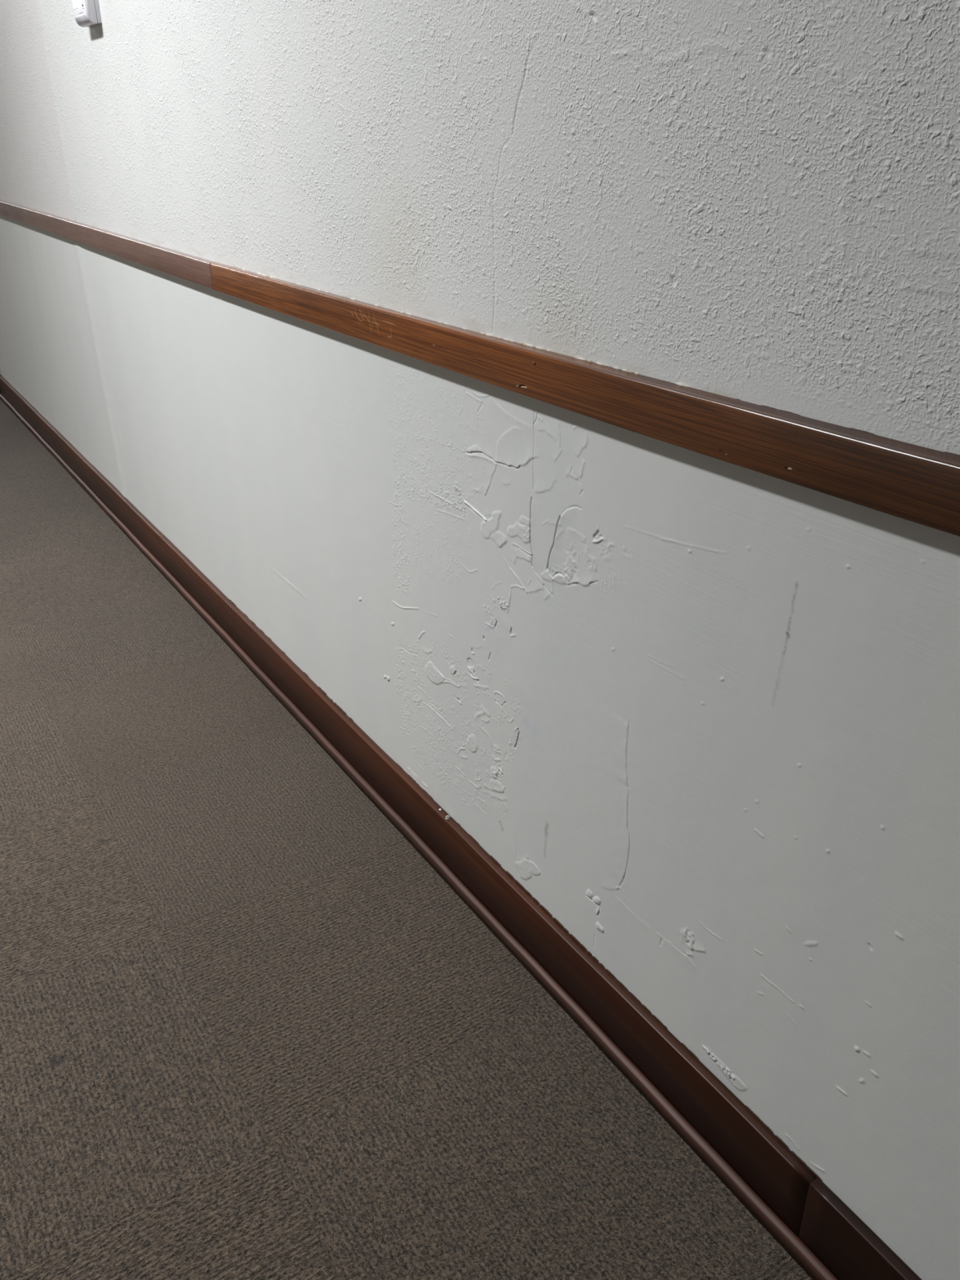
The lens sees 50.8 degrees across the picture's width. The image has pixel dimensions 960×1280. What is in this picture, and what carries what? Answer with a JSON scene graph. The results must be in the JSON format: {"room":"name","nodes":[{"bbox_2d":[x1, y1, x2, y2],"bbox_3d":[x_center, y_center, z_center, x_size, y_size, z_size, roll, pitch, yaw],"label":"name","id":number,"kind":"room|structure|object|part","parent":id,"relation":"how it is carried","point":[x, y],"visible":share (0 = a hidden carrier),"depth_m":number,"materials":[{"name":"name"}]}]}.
{"room":"carpeted hallway","nodes":[
{"label":"carpeted hallway","id":0,"kind":"room"},
{"bbox_2d":[0,399,812,1279],"bbox_3d":[-4.531,-1.575,5.792,2.770,0.001,17.200,-17,31,-28],"label":"floor","id":1,"kind":"structure","parent":0,"point":[248,1030],"depth_m":1.48,"materials":[{"name":"carpet"}]},
{"bbox_2d":[0,0,959,1279],"bbox_3d":[-3.397,-3.279,5.753,0.007,3.050,17.200,-17,31,-28],"label":"wall","id":2,"kind":"structure","parent":0,"point":[703,710],"depth_m":1.16,"materials":[{"name":"paint"}]},
{"bbox_2d":[71,0,102,26],"bbox_3d":[-0.875,-1.434,2.230,0.031,0.135,0.108,-17,31,-28],"label":"wall device","id":3,"kind":"object","parent":2,"relation":"attached to","point":[86,12],"visible":1,"depth_m":2.22,"materials":[{"name":"white plastic"}]},
{"bbox_3d":[-0.866,-1.437,2.235,0.009,0.134,0.108,-17,31,-28],"label":"plate","id":4,"kind":"part","parent":3,"relation":"part of","materials":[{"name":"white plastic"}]},
{"bbox_2d":[0,200,214,289],"bbox_3d":[-1.447,-1.369,3.294,0.012,0.065,3.414,-17,31,-28],"label":"trim","id":5,"kind":"structure","parent":2,"relation":"attached to","point":[189,268],"depth_m":2.49,"materials":[{"name":"brown wood"}]},
{"bbox_2d":[0,393,837,1279],"bbox_3d":[-0.567,0.049,2.459,0.010,0.025,6.685,-17,31,-28],"label":"trim","id":6,"kind":"structure","parent":2,"relation":"attached to","point":[774,1225],"depth_m":1.55,"materials":[{"name":"brown wood"}]},
{"bbox_2d":[0,374,921,1279],"bbox_3d":[-0.557,0.003,2.443,0.015,0.122,6.685,-17,31,-28],"label":"baseboard","id":7,"kind":"structure","parent":2,"relation":"attached to","point":[762,1159],"depth_m":1.46,"materials":[{"name":"brown wood"}]},
{"bbox_2d":[209,262,959,536],"bbox_3d":[0.353,-0.115,0.772,0.015,0.067,3.271,-17,31,-28],"label":"trim","id":8,"kind":"structure","parent":2,"relation":"attached to","point":[914,483],"depth_m":1.00,"materials":[{"name":"brown wood"}]}
]}

